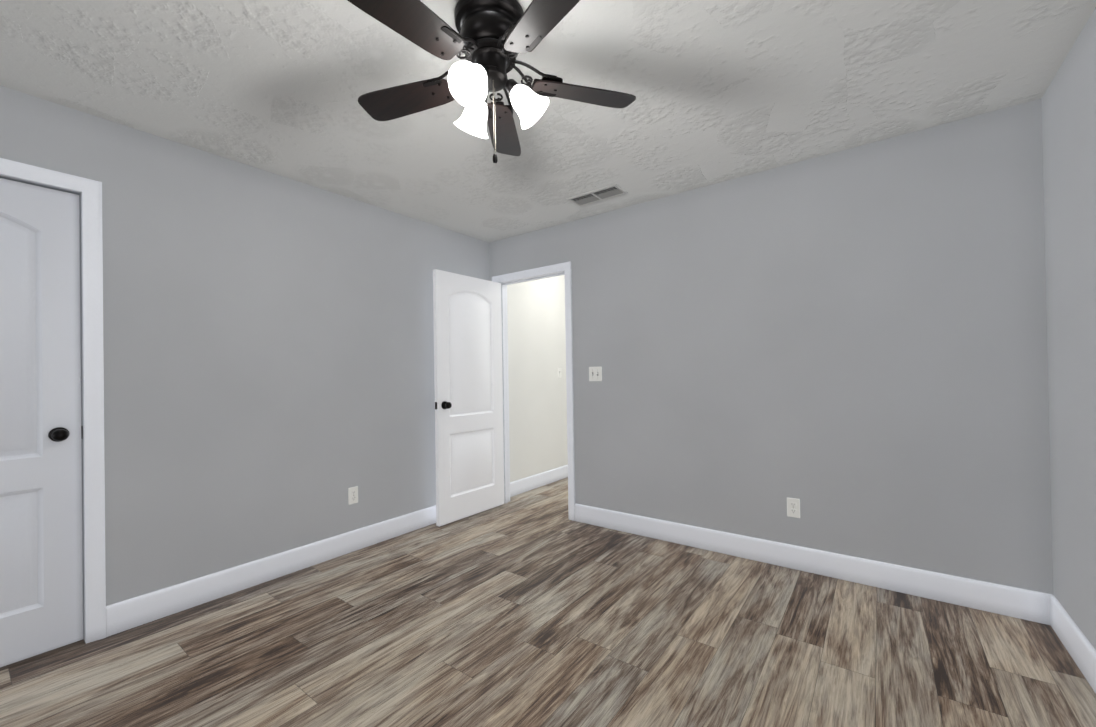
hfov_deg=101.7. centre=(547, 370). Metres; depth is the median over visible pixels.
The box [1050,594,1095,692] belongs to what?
baseboard
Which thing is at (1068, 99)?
wall
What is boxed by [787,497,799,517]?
electrical outlet
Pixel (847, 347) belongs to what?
wall
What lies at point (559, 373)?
light switch
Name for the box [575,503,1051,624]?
baseboard
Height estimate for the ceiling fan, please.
0.518 m
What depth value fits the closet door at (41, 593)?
1.96 m
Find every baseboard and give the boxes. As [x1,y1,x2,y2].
[106,505,435,636]
[510,465,567,496]
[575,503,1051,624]
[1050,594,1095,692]
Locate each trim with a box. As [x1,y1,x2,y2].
[0,158,105,643]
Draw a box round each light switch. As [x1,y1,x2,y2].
[558,368,561,377]
[589,367,601,380]
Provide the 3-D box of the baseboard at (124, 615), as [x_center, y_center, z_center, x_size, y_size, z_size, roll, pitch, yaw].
[-1.289,1.167,3.133,0.014,0.140,2.609,-1,-1,37]
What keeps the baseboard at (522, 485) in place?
attached to the wall at (268, 365)
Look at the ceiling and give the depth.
1.91 m
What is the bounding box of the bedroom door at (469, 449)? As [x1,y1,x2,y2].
[433,269,503,526]
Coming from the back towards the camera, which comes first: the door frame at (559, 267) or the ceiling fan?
the door frame at (559, 267)
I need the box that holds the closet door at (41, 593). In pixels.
[0,178,82,666]
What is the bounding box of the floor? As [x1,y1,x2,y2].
[0,477,1095,726]
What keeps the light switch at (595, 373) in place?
attached to the wall at (847, 347)
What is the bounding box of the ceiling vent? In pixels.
[566,184,627,206]
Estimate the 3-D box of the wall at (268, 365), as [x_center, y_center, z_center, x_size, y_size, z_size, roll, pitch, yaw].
[-0.819,0.015,3.905,0.115,2.440,7.130,-1,-1,37]
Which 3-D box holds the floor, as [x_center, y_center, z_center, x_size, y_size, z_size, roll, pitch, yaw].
[0.672,1.253,2.799,3.784,0.100,7.130,-1,-1,37]
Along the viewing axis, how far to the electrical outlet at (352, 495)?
3.07 m
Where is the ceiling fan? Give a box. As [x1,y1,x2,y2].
[347,0,635,162]
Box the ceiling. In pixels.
[0,0,1095,242]
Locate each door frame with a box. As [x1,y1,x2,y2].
[492,261,574,520]
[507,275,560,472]
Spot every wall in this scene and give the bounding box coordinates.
[0,85,567,605]
[489,99,1052,593]
[1041,7,1095,649]
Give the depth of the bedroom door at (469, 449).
3.76 m
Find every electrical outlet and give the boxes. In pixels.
[348,486,357,504]
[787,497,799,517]

